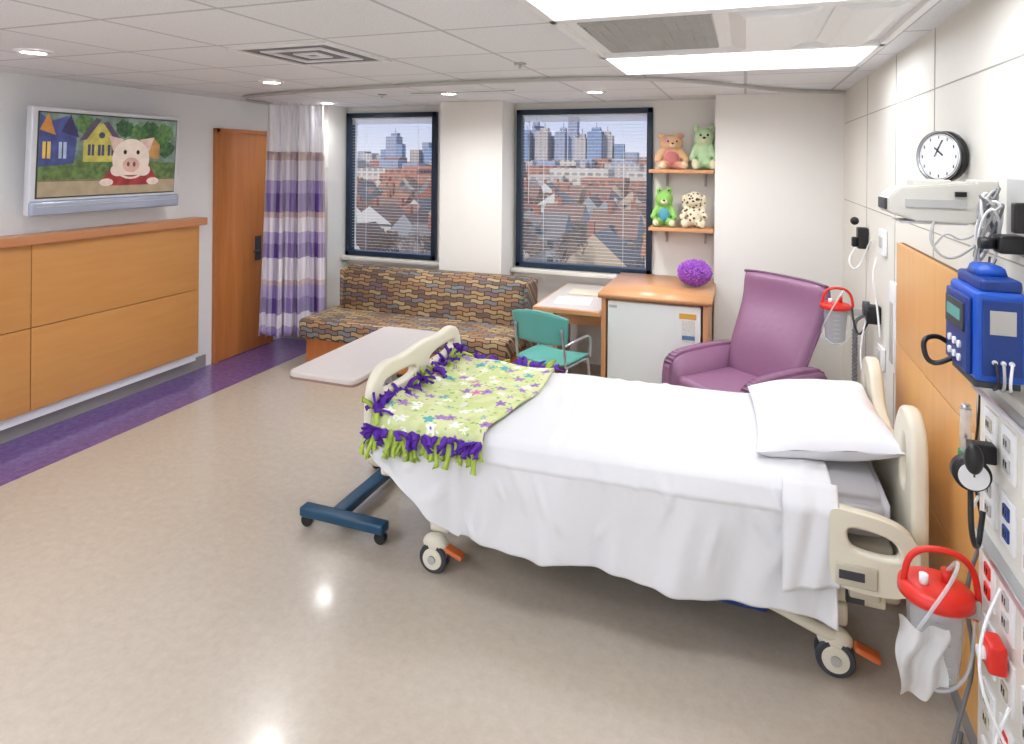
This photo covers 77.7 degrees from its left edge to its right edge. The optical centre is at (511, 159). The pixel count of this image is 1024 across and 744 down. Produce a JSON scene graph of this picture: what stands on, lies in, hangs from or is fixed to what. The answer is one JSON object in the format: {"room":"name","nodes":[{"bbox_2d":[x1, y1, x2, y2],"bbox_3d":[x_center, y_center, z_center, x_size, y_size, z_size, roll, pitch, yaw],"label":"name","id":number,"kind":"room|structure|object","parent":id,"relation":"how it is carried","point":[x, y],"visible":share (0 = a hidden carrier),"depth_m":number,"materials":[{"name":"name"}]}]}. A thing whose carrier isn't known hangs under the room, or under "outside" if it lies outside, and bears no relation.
{"room":"hospital room","nodes":[
{"label":"hospital room","id":0,"kind":"room"},
{"bbox_2d":[0,72,279,364],"bbox_3d":[-3.795,0.642,3.250,0.150,2.450,8.500,0,0,20],"label":"wall","id":1,"kind":"structure","parent":0,"point":[198,115],"depth_m":5.12,"materials":[{"name":"white paint"}]},
{"bbox_2d":[23,105,179,216],"bbox_3d":[-3.020,0.009,4.757,0.154,0.737,1.170,1,0,20],"label":"television","id":2,"kind":"object","parent":1,"relation":"attached to","point":[77,160],"visible":1,"depth_m":4.61,"materials":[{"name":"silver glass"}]},
{"bbox_2d":[0,354,205,443],"bbox_3d":[-3.973,1.810,2.555,0.012,0.110,6.880,0,0,20],"label":"baseboard","id":3,"kind":"structure","parent":1,"relation":"attached to","point":[16,431],"depth_m":4.81,"materials":[{"name":"rubber"}]},
{"bbox_2d":[0,217,207,430],"bbox_3d":[-3.487,1.130,3.674,0.145,1.260,4.210,0,0,20],"label":"wainscot","id":4,"kind":"structure","parent":1,"relation":"attached to","point":[89,312],"depth_m":4.67,"materials":[{"name":"brown wood"}]},
{"bbox_2d":[211,128,266,363],"bbox_3d":[-2.608,0.792,6.212,0.045,2.170,0.770,0,0,20],"label":"door frame","id":5,"kind":"structure","parent":1,"relation":"attached to","point":[216,135],"depth_m":5.85,"materials":[{"name":"brown wood"}]},
{"bbox_2d":[219,133,268,360],"bbox_3d":[-2.613,0.810,6.214,0.035,2.125,0.680,0,0,20],"label":"door","id":6,"kind":"structure","parent":1,"relation":"attached to","point":[242,156],"depth_m":6.14,"materials":[{"name":"brown wood"}]},
{"bbox_2d":[310,105,347,309],"bbox_3d":[-2.108,0.657,6.812,0.570,2.450,0.350,0,0,20],"label":"wall","id":7,"kind":"structure","parent":0,"point":[335,117],"depth_m":6.66,"materials":[{"name":"beige paint"}]},
{"bbox_2d":[354,119,356,248],"bbox_3d":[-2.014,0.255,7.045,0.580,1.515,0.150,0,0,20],"label":"blind cord","id":8,"kind":"object","parent":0,"point":[356,119],"visible":0.14,"depth_m":7.00,"materials":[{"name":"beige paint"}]},
{"bbox_2d":[345,113,355,253],"bbox_3d":[-1.744,0.257,6.867,0.050,1.515,0.100,0,0,20],"label":"frame","id":9,"kind":"object","parent":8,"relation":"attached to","point":[350,134],"visible":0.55,"depth_m":6.83,"materials":[{"name":"metal"}]},
{"bbox_2d":[439,101,514,274],"bbox_3d":[-0.338,0.672,6.165,0.640,2.450,0.350,0,0,20],"label":"wall column","id":10,"kind":"structure","parent":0,"point":[477,209],"depth_m":6.00,"materials":[{"name":"beige paint"}]},
{"bbox_2d":[437,110,516,264],"bbox_3d":[-0.327,0.270,6.428,0.867,1.515,0.150,0,0,20],"label":"wall","id":11,"kind":"structure","parent":0,"point":[515,110],"depth_m":6.50,"materials":[{"name":"beige paint"}]},
{"bbox_2d":[431,112,437,260],"bbox_3d":[-0.783,0.266,6.515,0.050,1.515,0.100,0,0,20],"label":"frame","id":12,"kind":"object","parent":11,"relation":"attached to","point":[434,164],"visible":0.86,"depth_m":6.47,"materials":[{"name":"metal"}]},
{"bbox_2d":[515,110,524,265],"bbox_3d":[0.078,0.273,6.200,0.050,1.515,0.100,0,0,20],"label":"frame","id":13,"kind":"object","parent":11,"relation":"attached to","point":[520,128],"visible":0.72,"depth_m":6.16,"materials":[{"name":"metal"}]},
{"bbox_2d":[0,353,969,743],"bbox_3d":[-0.895,1.942,2.185,4.850,0.100,8.500,0,0,20],"label":"floor","id":14,"kind":"structure","parent":0,"point":[163,580],"depth_m":2.58,"materials":[{"name":"laminate"}]},
{"bbox_2d":[0,337,305,485],"bbox_3d":[-3.524,1.919,3.147,0.750,0.100,8.500,0,0,20],"label":"floor stripe","id":15,"kind":"object","parent":14,"relation":"in","point":[21,456],"depth_m":4.74,"materials":[{"name":"laminate"}]},
{"bbox_2d":[290,327,436,544],"bbox_3d":[-0.735,1.486,3.597,0.539,0.815,0.958,0,0,20],"label":"table","id":16,"kind":"object","parent":14,"relation":"on","point":[349,365],"visible":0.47,"depth_m":3.33,"materials":[{"name":"laminate"}]},
{"bbox_2d":[299,263,537,377],"bbox_3d":[-0.843,1.457,5.697,2.005,0.872,0.770,0,0,20],"label":"patterned sofa","id":17,"kind":"object","parent":14,"relation":"on","point":[480,306],"visible":0.64,"depth_m":5.67,"materials":[{"name":"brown fabric"}]},
{"bbox_2d":[299,305,525,360],"bbox_3d":[-0.876,1.512,5.629,1.990,0.180,0.620,1,0,20],"label":"seat cushion","id":18,"kind":"object","parent":17,"relation":"on","point":[343,324],"depth_m":5.53,"materials":[{"name":"fabric"}]},
{"bbox_2d":[342,263,532,325],"bbox_3d":[-0.714,1.308,5.894,1.870,0.572,0.277,1,0,20],"label":"cushion","id":19,"kind":"object","parent":17,"relation":"on","point":[483,298],"depth_m":5.77,"materials":[{"name":"fabric"}]},
{"bbox_2d":[512,309,591,374],"bbox_3d":[0.293,1.486,4.695,0.518,0.838,0.473,1,0,34],"label":"desk chair","id":20,"kind":"object","parent":14,"relation":"on","point":[545,329],"visible":0.91,"depth_m":4.55,"materials":[{"name":"plastic"}]},
{"bbox_2d":[533,272,715,377],"bbox_3d":[0.967,1.458,5.253,1.350,0.900,1.020,0,0,20],"label":"built-in desk","id":21,"kind":"object","parent":14,"relation":"on","point":[667,289],"visible":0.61,"depth_m":4.94,"materials":[{"name":"brown wood"}]},
{"bbox_2d":[554,288,599,305],"bbox_3d":[0.552,1.146,5.333,0.321,0.012,0.596,0,0,20],"label":"papers","id":22,"kind":"object","parent":21,"relation":"on","point":[583,292],"visible":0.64,"depth_m":5.28,"materials":[{"name":"white paper"}]},
{"bbox_2d":[677,259,712,286],"bbox_3d":[1.460,0.900,5.087,0.275,0.220,0.249,0,0,7],"label":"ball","id":23,"kind":"object","parent":21,"relation":"on","point":[693,272],"visible":1,"depth_m":5.01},
{"bbox_2d":[358,325,928,677],"bbox_3d":[0.518,1.401,3.035,2.305,1.007,1.188,0,0,20],"label":"hospital bed","id":24,"kind":"object","parent":14,"relation":"on","point":[801,500],"visible":1,"depth_m":2.58,"materials":[{"name":"fabric"}]},
{"bbox_2d":[370,354,554,446],"bbox_3d":[-0.192,1.222,3.304,0.622,0.140,1.047,1,0,20],"label":"blanket","id":25,"kind":"object","parent":24,"relation":"on","point":[476,399],"depth_m":3.13,"materials":[{"name":"fabric"}]},
{"bbox_2d":[748,379,904,453],"bbox_3d":[1.337,1.098,2.808,0.554,0.145,0.770,1,0,20],"label":"pillow","id":26,"kind":"object","parent":24,"relation":"on","point":[802,416],"depth_m":2.61,"materials":[{"name":"fabric"}]},
{"bbox_2d":[607,299,702,383],"bbox_3d":[1.146,1.488,5.001,0.680,0.845,0.611,0,0,20],"label":"mini fridge","id":27,"kind":"object","parent":14,"relation":"on","point":[641,334],"visible":0.39,"depth_m":4.74,"materials":[{"name":"grey plastic"}]},
{"bbox_2d":[662,269,830,392],"bbox_3d":[1.555,1.347,4.177,0.842,1.134,0.770,0,0,-27],"label":"recliner armchair","id":28,"kind":"object","parent":14,"relation":"on","point":[780,322],"visible":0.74,"depth_m":4.25,"materials":[{"name":"leather"}]},
{"bbox_2d":[678,367,756,392],"bbox_3d":[1.504,1.528,4.152,0.640,0.170,0.560,1,0,-27],"label":"seat cushion","id":29,"kind":"object","parent":28,"relation":"on","point":[730,379],"depth_m":4.22,"materials":[{"name":"leather"}]},
{"bbox_2d":[0,0,973,107],"bbox_3d":[-1.224,-0.611,2.314,5.600,0.100,8.500,0,0,20],"label":"ceiling","id":30,"kind":"structure","parent":0,"point":[173,46],"depth_m":3.26,"materials":[{"name":"tile"}]},
{"bbox_2d":[12,48,53,55],"bbox_3d":[-2.511,-0.565,3.338,0.176,0.011,0.176,0,0,20],"label":"recessed light","id":31,"kind":"object","parent":30,"relation":"in","point":[17,50],"visible":1,"depth_m":3.31,"materials":[{"name":"white"}]},
{"bbox_2d":[258,102,324,337],"bbox_3d":[-2.103,0.572,6.109,0.614,2.243,0.137,1,0,-13],"label":"privacy curtain","id":32,"kind":"object","parent":30,"relation":"hanging from","point":[293,253],"visible":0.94,"depth_m":6.12,"materials":[{"name":"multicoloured fabric"}]},
{"bbox_2d":[226,41,391,66],"bbox_3d":[-1.052,-0.554,3.368,0.600,0.009,0.600,0,0,20],"label":"ceiling vent","id":33,"kind":"object","parent":30,"relation":"in","point":[324,53],"visible":1,"depth_m":3.32,"materials":[{"name":"white plastic"}]},
{"bbox_2d":[404,89,514,93],"bbox_3d":[-0.420,-0.548,5.096,0.960,0.009,0.080,0,0,20],"label":"slot vent","id":34,"kind":"object","parent":30,"relation":"in","point":[489,90],"depth_m":5.06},
{"bbox_2d":[242,76,845,104],"bbox_3d":[-0.126,-0.531,4.909,5.106,0.028,1.257,1,0,17],"label":"track","id":35,"kind":"object","parent":30,"relation":"attached to","point":[573,78],"visible":0.99,"depth_m":4.39,"materials":[{"name":"grey metal"}]},
{"bbox_2d":[518,0,938,75],"bbox_3d":[0.900,-0.522,2.622,1.280,0.039,2.220,0,0,20],"label":"ceiling light fixture","id":36,"kind":"object","parent":30,"relation":"in","point":[633,37],"depth_m":2.56,"materials":[{"name":"plastic"}]},
{"bbox_2d":[347,255,713,364],"bbox_3d":[0.202,1.467,6.231,5.320,0.870,0.150,0,0,20],"label":"wall","id":37,"kind":"structure","parent":0,"point":[547,283],"depth_m":6.01,"materials":[{"name":"beige paint"}]},
{"bbox_2d":[345,249,434,260],"bbox_3d":[-1.270,0.994,6.691,1.073,0.050,0.100,0,0,20],"label":"frame","id":38,"kind":"object","parent":37,"relation":"on","point":[420,256],"visible":0.83,"depth_m":6.66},
{"bbox_2d":[341,255,438,265],"bbox_3d":[-1.213,1.042,6.574,1.260,0.035,0.080,0,0,20],"label":"trim","id":39,"kind":"structure","parent":37,"relation":"attached to","point":[346,257],"depth_m":6.55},
{"bbox_2d":[347,112,437,253],"bbox_3d":[-1.263,0.236,6.691,1.073,1.465,0.100,0,0,20],"label":"window","id":40,"kind":"structure","parent":37,"relation":"in","point":[394,114],"depth_m":6.64,"materials":[{"name":"plastic"}]},
{"bbox_2d":[352,118,431,124],"bbox_3d":[-1.257,-0.407,6.693,0.973,0.058,0.025,0,0,20],"label":"blind stack","id":41,"kind":"object","parent":40,"relation":"attached to","point":[413,120],"depth_m":6.71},
{"bbox_2d":[352,126,431,250],"bbox_3d":[-1.263,0.293,6.692,0.973,1.282,0.003,0,0,20],"label":"blind slats","id":42,"kind":"object","parent":40,"relation":"attached to","point":[429,126],"visible":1,"depth_m":6.68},
{"bbox_2d":[515,260,651,273],"bbox_3d":[0.658,1.011,5.985,1.299,0.050,0.100,0,0,20],"label":"frame","id":43,"kind":"object","parent":37,"relation":"on","point":[524,263],"visible":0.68,"depth_m":5.95,"materials":[{"name":"metal"}]},
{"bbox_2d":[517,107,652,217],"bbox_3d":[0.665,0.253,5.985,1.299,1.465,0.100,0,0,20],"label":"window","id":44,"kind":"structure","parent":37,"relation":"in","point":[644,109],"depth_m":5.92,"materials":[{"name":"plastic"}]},
{"bbox_2d":[522,124,646,264],"bbox_3d":[0.665,0.310,5.987,1.199,1.282,0.003,0,0,20],"label":"blind slats","id":45,"kind":"object","parent":44,"relation":"attached to","point":[609,124],"visible":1,"depth_m":5.98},
{"bbox_2d":[523,113,646,116],"bbox_3d":[0.672,-0.423,5.988,1.199,0.012,0.035,0,0,20],"label":"blind headrail","id":46,"kind":"object","parent":44,"relation":"attached to","point":[629,113],"depth_m":5.96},
{"bbox_2d":[523,115,646,121],"bbox_3d":[0.671,-0.390,5.988,1.199,0.058,0.025,0,0,20],"label":"blind stack","id":47,"kind":"object","parent":46,"relation":"hanging from","point":[589,115],"depth_m":5.96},
{"bbox_2d":[510,267,713,282],"bbox_3d":[0.872,1.060,5.811,1.860,0.035,0.080,0,0,20],"label":"trim","id":48,"kind":"structure","parent":37,"relation":"attached to","point":[513,269],"depth_m":5.93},
{"bbox_2d":[652,106,715,278],"bbox_3d":[2.005,0.290,5.575,1.501,1.515,0.150,0,0,20],"label":"wall","id":49,"kind":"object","parent":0,"point":[680,247],"visible":0.29,"depth_m":5.67,"materials":[{"name":"beige paint"}]},
{"bbox_2d":[646,107,652,273],"bbox_3d":[1.251,0.283,5.771,0.050,1.515,0.100,0,0,20],"label":"frame","id":50,"kind":"object","parent":49,"relation":"attached to","point":[649,181],"visible":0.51,"depth_m":5.72,"materials":[{"name":"metal"}]},
{"bbox_2d":[648,224,713,243],"bbox_3d":[1.479,0.658,5.542,0.540,0.150,0.269,0,0,20],"label":"floating shelf","id":51,"kind":"object","parent":49,"relation":"attached to","point":[677,228],"visible":0.76,"depth_m":5.46,"materials":[{"name":"brown wood"}]},
{"bbox_2d":[651,187,676,226],"bbox_3d":[1.330,0.409,5.567,0.226,0.339,0.222,0,0,14],"label":"teddy bear","id":52,"kind":"object","parent":51,"relation":"on","point":[663,210],"visible":1,"depth_m":5.54,"materials":[{"name":"fur"}]},
{"bbox_2d":[679,191,707,228],"bbox_3d":[1.565,0.426,5.481,0.240,0.309,0.222,0,0,20],"label":"puppy","id":53,"kind":"object","parent":51,"relation":"on","point":[693,203],"visible":1,"depth_m":5.46},
{"bbox_2d":[713,93,843,379],"bbox_3d":[2.174,0.694,5.245,0.950,2.450,0.350,0,0,20],"label":"wall","id":54,"kind":"structure","parent":0,"point":[779,157],"depth_m":5.07,"materials":[{"name":"beige paint"}]},
{"bbox_2d":[348,99,715,112],"bbox_3d":[0.219,-0.516,6.231,5.320,0.065,0.150,0,0,20],"label":"wall","id":55,"kind":"structure","parent":54,"relation":"in","point":[699,102],"depth_m":6.00,"materials":[{"name":"beige paint"}]},
{"bbox_2d":[649,169,714,186],"bbox_3d":[1.484,0.158,5.542,0.540,0.150,0.269,0,0,20],"label":"floating shelf","id":56,"kind":"object","parent":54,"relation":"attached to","point":[666,172],"visible":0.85,"depth_m":5.46,"materials":[{"name":"brown wood"}]},
{"bbox_2d":[654,133,689,168],"bbox_3d":[1.393,-0.079,5.548,0.305,0.318,0.216,0,0,6],"label":"teddy bear","id":57,"kind":"object","parent":56,"relation":"on","point":[670,155],"visible":0.99,"depth_m":5.53},
{"bbox_2d":[689,125,714,169],"bbox_3d":[1.643,-0.112,5.446,0.241,0.385,0.261,0,0,14],"label":"teddy bear","id":58,"kind":"object","parent":56,"relation":"on","point":[702,152],"visible":0.98,"depth_m":5.42},
{"bbox_2d":[842,0,1023,427],"bbox_3d":[1.333,0.687,1.374,0.130,2.450,8.500,0,0,20],"label":"wall","id":59,"kind":"structure","parent":0,"point":[985,108],"depth_m":2.69,"materials":[{"name":"paint"}]},
{"bbox_2d":[820,287,861,338],"bbox_3d":[2.022,0.947,3.886,0.259,0.339,0.183,0,0,20],"label":"canister","id":60,"kind":"object","parent":59,"relation":"attached to","point":[839,306],"visible":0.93,"depth_m":3.86,"materials":[{"name":"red plastic"}]},
{"bbox_2d":[851,314,864,381],"bbox_3d":[2.086,1.248,3.774,0.056,0.680,0.141,1,0,-18],"label":"corrugated hose","id":61,"kind":"object","parent":59,"relation":"attached to","point":[854,334],"visible":0.41,"depth_m":3.81,"materials":[{"name":"plastic"}]},
{"bbox_2d":[848,217,872,268],"bbox_3d":[2.112,0.511,3.857,0.114,0.315,0.301,0,0,20],"label":"handset","id":62,"kind":"object","parent":59,"relation":"attached to","point":[861,240],"visible":1,"depth_m":3.92,"materials":[{"name":"black plastic"}]},
{"bbox_2d":[851,257,880,367],"bbox_3d":[1.991,1.027,3.555,0.125,0.983,0.358,0,0,20],"label":"oxygen regulator","id":63,"kind":"object","parent":59,"relation":"attached to","point":[872,312],"visible":0.84,"depth_m":3.54,"materials":[{"name":"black plastic"}]},
{"bbox_2d":[877,343,884,371],"bbox_3d":[2.017,1.078,3.481,0.024,0.120,0.130,0,0,20],"label":"power outlet","id":64,"kind":"object","parent":59,"relation":"attached to","point":[880,349],"visible":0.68,"depth_m":3.43,"materials":[{"name":"white plastic"}]},
{"bbox_2d":[878,228,886,256],"bbox_3d":[2.018,0.448,3.466,0.024,0.140,0.140,0,0,20],"label":"power outlet","id":65,"kind":"object","parent":59,"relation":"attached to","point":[882,234],"visible":1,"depth_m":3.42,"materials":[{"name":"white plastic"}]},
{"bbox_2d":[889,281,896,373],"bbox_3d":[1.896,0.823,3.144,0.024,0.445,0.166,0,0,20],"label":"power outlet","id":66,"kind":"object","parent":59,"relation":"attached to","point":[892,297],"visible":0.87,"depth_m":3.15,"materials":[{"name":"white plastic"}]},
{"bbox_2d":[889,301,892,363],"bbox_3d":[1.906,0.867,3.197,0.007,0.300,0.060,1,0,20],"label":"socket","id":67,"kind":"object","parent":66,"relation":"attached to","point":[891,302],"depth_m":3.19,"materials":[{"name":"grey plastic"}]},
{"bbox_2d":[893,55,896,429],"bbox_3d":[1.942,0.632,3.230,0.002,2.329,0.005,0,0,20],"label":"wall seam","id":68,"kind":"object","parent":59,"relation":"attached to","point":[896,55],"visible":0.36,"depth_m":3.23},
{"bbox_2d":[844,199,1023,266],"bbox_3d":[1.781,0.293,2.781,0.002,0.005,4.450,0,0,20],"label":"wall seam","id":69,"kind":"object","parent":59,"relation":"attached to","point":[1014,262],"visible":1,"depth_m":2.34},
{"bbox_2d":[845,54,1023,123],"bbox_3d":[1.786,-0.287,2.781,0.002,0.005,4.450,0,0,20],"label":"wall panel seam","id":70,"kind":"object","parent":59,"relation":"attached to","point":[1021,55],"visible":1,"depth_m":2.32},
{"bbox_2d":[895,242,978,739],"bbox_3d":[1.641,1.094,2.458,0.030,1.400,1.270,0,0,20],"label":"wood panel","id":71,"kind":"object","parent":59,"relation":"attached to","point":[938,392],"visible":0.36,"depth_m":2.37,"materials":[{"name":"brown wood"}]},
{"bbox_2d":[951,256,996,743],"bbox_3d":[1.421,1.099,2.010,0.103,1.615,0.246,0,0,20],"label":"power cords","id":72,"kind":"object","parent":71,"relation":"attached to","point":[977,433],"visible":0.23,"depth_m":1.92,"materials":[{"name":"black plastic"}]},
{"bbox_2d":[878,179,998,258],"bbox_3d":[1.338,0.181,2.006,0.301,0.239,0.171,0,0,20],"label":"reading lamp","id":73,"kind":"object","parent":59,"relation":"attached to","point":[920,201],"visible":0.84,"depth_m":1.95,"materials":[{"name":"grey plastic"}]},
{"bbox_2d":[916,131,968,181],"bbox_3d":[1.553,-0.011,2.252,0.112,0.180,0.180,1,0,-12],"label":"round clock","id":74,"kind":"object","parent":59,"relation":"attached to","point":[944,155],"visible":0.91,"depth_m":2.23,"materials":[{"name":"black plastic"}]},
{"bbox_2d":[917,606,977,743],"bbox_3d":[1.995,1.863,3.417,0.012,0.110,3.200,0,0,20],"label":"baseboard","id":75,"kind":"structure","parent":59,"relation":"attached to","point":[972,739],"depth_m":2.21,"materials":[{"name":"rubber"}]},
{"bbox_2d":[921,261,1023,392],"bbox_3d":[1.282,0.441,1.706,0.221,0.318,0.254,1,0,-7],"label":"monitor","id":76,"kind":"object","parent":59,"relation":"attached to","point":[984,340],"visible":1,"depth_m":1.62,"materials":[{"name":"plastic"}]},
{"bbox_2d":[952,361,1020,391],"bbox_3d":[1.271,0.576,1.711,0.100,0.020,0.190,1,0,20],"label":"tray","id":77,"kind":"object","parent":76,"relation":"on","point":[972,378],"depth_m":1.63,"materials":[{"name":"plastic"}]},
{"bbox_2d":[933,178,1023,263],"bbox_3d":[1.308,0.184,1.764,0.191,0.266,0.213,0,0,20],"label":"coiled cables","id":78,"kind":"object","parent":59,"relation":"attached to","point":[1012,242],"visible":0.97,"depth_m":1.76,"materials":[{"name":"plastic"}]},
{"bbox_2d":[972,384,1023,743],"bbox_3d":[1.210,1.231,1.379,0.095,1.240,1.030,0,0,20],"label":"panel","id":79,"kind":"object","parent":59,"relation":"attached to","point":[1001,557],"visible":0.82,"depth_m":1.66,"materials":[{"name":"white plastic"}]},
{"bbox_2d":[895,545,981,700],"bbox_3d":[1.222,1.315,1.839,0.230,0.386,0.210,0,0,20],"label":"canister","id":80,"kind":"object","parent":79,"relation":"attached to","point":[922,668],"visible":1,"depth_m":1.79,"materials":[{"name":"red plastic"}]},
{"bbox_2d":[949,439,996,548],"bbox_3d":[1.247,0.899,1.707,0.103,0.297,0.112,0,0,20],"label":"pressure gauge","id":81,"kind":"object","parent":79,"relation":"attached to","point":[969,469],"visible":1,"depth_m":1.71,"materials":[{"name":"black plastic"}]},
{"bbox_2d":[982,708,988,730],"bbox_3d":[1.325,1.564,1.778,0.007,0.035,0.040,1,0,20],"label":"socket","id":82,"kind":"object","parent":79,"relation":"attached to","point":[985,714],"depth_m":1.77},
{"bbox_2d":[983,580,990,600],"bbox_3d":[1.329,1.204,1.778,0.007,0.035,0.040,1,0,20],"label":"socket","id":83,"kind":"object","parent":79,"relation":"attached to","point":[986,584],"depth_m":1.77,"materials":[{"name":"red plastic"}]},
{"bbox_2d":[981,675,995,743],"bbox_3d":[1.331,1.537,1.776,0.008,0.130,0.090,1,0,20],"label":"outlet plate","id":84,"kind":"object","parent":79,"relation":"attached to","point":[989,726],"depth_m":1.76,"materials":[{"name":"white plastic"}]},
{"bbox_2d":[982,612,995,680],"bbox_3d":[1.333,1.357,1.776,0.008,0.130,0.090,1,0,20],"label":"outlet plate","id":85,"kind":"object","parent":79,"relation":"attached to","point":[991,627],"depth_m":1.77,"materials":[{"name":"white plastic"}]},
{"bbox_2d":[982,553,996,614],"bbox_3d":[1.334,1.177,1.776,0.008,0.130,0.090,1,0,20],"label":"outlet plate","id":86,"kind":"object","parent":79,"relation":"attached to","point":[989,583],"depth_m":1.76,"materials":[{"name":"white plastic"}]},
{"bbox_2d":[983,478,997,530],"bbox_3d":[1.336,0.947,1.776,0.008,0.130,0.090,1,0,20],"label":"outlet plate","id":87,"kind":"object","parent":79,"relation":"attached to","point":[990,495],"depth_m":1.75,"materials":[{"name":"white plastic"}]},
{"bbox_2d":[984,406,997,464],"bbox_3d":[1.338,0.767,1.776,0.008,0.130,0.090,1,0,20],"label":"outlet plate","id":88,"kind":"object","parent":79,"relation":"attached to","point":[990,415],"depth_m":1.76,"materials":[{"name":"white plastic"}]},
{"bbox_2d":[975,631,1007,677],"bbox_3d":[1.250,1.288,1.663,0.057,0.075,0.070,0,0,20],"label":"vacuum regulator","id":89,"kind":"object","parent":79,"relation":"attached to","point":[994,652],"visible":0.77,"depth_m":1.63,"materials":[{"name":"red plastic"}]},
{"bbox_2d":[974,495,1011,743],"bbox_3d":[1.233,1.321,1.670,0.083,0.783,0.266,0,0,16],"label":"tubing","id":90,"kind":"object","parent":79,"relation":"attached to","point":[1000,727],"visible":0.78,"depth_m":1.59,"materials":[{"name":"white plastic"}]},
{"bbox_2d":[1000,679,1007,703],"bbox_3d":[1.282,1.384,1.656,0.007,0.035,0.040,1,0,20],"label":"socket","id":91,"kind":"object","parent":79,"relation":"attached to","point":[1003,684],"depth_m":1.65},
{"bbox_2d":[1001,590,1008,612],"bbox_3d":[1.284,1.149,1.656,0.007,0.035,0.040,1,0,20],"label":"socket","id":92,"kind":"object","parent":79,"relation":"attached to","point":[1004,594],"depth_m":1.65,"materials":[{"name":"grey plastic"}]},
{"bbox_2d":[1001,611,1008,633],"bbox_3d":[1.284,1.204,1.656,0.007,0.035,0.040,1,0,20],"label":"socket","id":93,"kind":"object","parent":79,"relation":"attached to","point":[1004,615],"depth_m":1.65,"materials":[{"name":"grey plastic"}]},
{"bbox_2d":[1002,503,1009,522],"bbox_3d":[1.286,0.919,1.656,0.007,0.035,0.040,1,0,20],"label":"socket","id":94,"kind":"object","parent":79,"relation":"attached to","point":[1005,506],"depth_m":1.65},
{"bbox_2d":[1002,455,1009,474],"bbox_3d":[1.288,0.794,1.656,0.007,0.035,0.040,1,0,20],"label":"socket","id":95,"kind":"object","parent":79,"relation":"attached to","point":[1005,458],"depth_m":1.65,"materials":[{"name":"grey plastic"}]},
{"bbox_2d":[1002,523,1009,544],"bbox_3d":[1.286,0.974,1.656,0.007,0.035,0.040,1,0,20],"label":"socket","id":96,"kind":"object","parent":79,"relation":"attached to","point":[1005,526],"depth_m":1.65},
{"bbox_2d":[998,712,1014,743],"bbox_3d":[1.286,1.536,1.654,0.008,0.130,0.090,1,0,20],"label":"outlet plate","id":97,"kind":"object","parent":79,"relation":"attached to","point":[1008,733],"depth_m":1.65,"materials":[{"name":"white plastic"}]},
{"bbox_2d":[999,657,1015,719],"bbox_3d":[1.288,1.356,1.654,0.008,0.130,0.090,1,0,20],"label":"outlet plate","id":98,"kind":"object","parent":79,"relation":"attached to","point":[1007,686],"depth_m":1.63,"materials":[{"name":"white plastic"}]},
{"bbox_2d":[1000,581,1015,648],"bbox_3d":[1.289,1.176,1.654,0.008,0.130,0.090,1,0,20],"label":"outlet plate","id":99,"kind":"object","parent":79,"relation":"attached to","point":[1007,606],"depth_m":1.64,"materials":[{"name":"white plastic"}]},
{"bbox_2d":[1000,491,1016,558],"bbox_3d":[1.291,0.946,1.654,0.008,0.130,0.090,1,0,20],"label":"outlet plate","id":100,"kind":"object","parent":79,"relation":"attached to","point":[1008,512],"depth_m":1.64,"materials":[{"name":"white plastic"}]},
{"bbox_2d":[1001,423,1017,487],"bbox_3d":[1.293,0.766,1.654,0.008,0.130,0.090,1,0,20],"label":"outlet plate","id":101,"kind":"object","parent":79,"relation":"attached to","point":[1009,436],"depth_m":1.64,"materials":[{"name":"white plastic"}]},
{"bbox_2d":[1020,685,1023,743],"bbox_3d":[1.240,1.356,1.523,0.008,0.130,0.090,1,0,20],"label":"outlet plate","id":102,"kind":"object","parent":79,"relation":"attached to","point":[1022,686],"depth_m":1.55,"materials":[{"name":"white plastic"}]},
{"bbox_2d":[1021,615,1023,668],"bbox_3d":[1.241,1.176,1.523,0.008,0.130,0.090,1,0,20],"label":"outlet plate","id":103,"kind":"object","parent":79,"relation":"attached to","point":[1022,619],"depth_m":1.56,"materials":[{"name":"white plastic"}]},
{"label":"outside","id":104,"kind":"structure","parent":0,"visible":0},
{"label":"ground","id":105,"kind":"structure","parent":104,"visible":0},
{"bbox_2d":[362,230,399,250],"bbox_3d":[-18.640,13.839,92.260,4.707,7.797,5.483,0,0,21],"label":"tree","id":106,"kind":"object","parent":105,"relation":"on","point":[370,232],"visible":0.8,"depth_m":91.36,"materials":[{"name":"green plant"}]},
{"bbox_2d":[374,230,403,251],"bbox_3d":[-17.639,13.911,92.098,4.632,7.672,5.395,0,0,-20],"label":"tree","id":107,"kind":"object","parent":105,"relation":"on","point":[395,232],"visible":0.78,"depth_m":91.82,"materials":[{"name":"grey plant"}]},
{"bbox_2d":[394,232,430,253],"bbox_3d":[-13.374,13.846,86.828,5.538,7.875,4.755,0,0,-21],"label":"tree","id":108,"kind":"object","parent":105,"relation":"on","point":[417,239],"visible":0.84,"depth_m":87.01,"materials":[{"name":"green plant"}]},
{"bbox_2d":[356,175,645,267],"bbox_3d":[-35.723,11.769,196.023,197.870,11.639,190.389,0,0,20],"label":"houses","id":109,"kind":"structure","parent":105,"relation":"on","point":[395,191],"depth_m":108.56,"materials":[{"name":"brick"}]},
{"bbox_2d":[357,117,646,193],"bbox_3d":[-57.608,-17.103,500.015,428.510,69.000,339.426,0,0,20],"label":"city skyline","id":110,"kind":"object","parent":105,"relation":"on","point":[552,150],"visible":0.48,"depth_m":599.27,"materials":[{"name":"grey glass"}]},
{"bbox_2d":[547,239,579,262],"bbox_3d":[6.346,13.969,79.562,4.814,7.973,5.607,0,0,-16],"label":"tree","id":111,"kind":"object","parent":105,"relation":"on","point":[573,248],"visible":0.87,"depth_m":78.38,"materials":[{"name":"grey plant"}]},
{"bbox_2d":[556,232,599,254],"bbox_3d":[8.725,13.611,82.588,6.139,8.730,5.271,0,0,28],"label":"tree","id":112,"kind":"object","parent":105,"relation":"on","point":[577,240],"visible":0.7,"depth_m":82.08,"materials":[{"name":"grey plant"}]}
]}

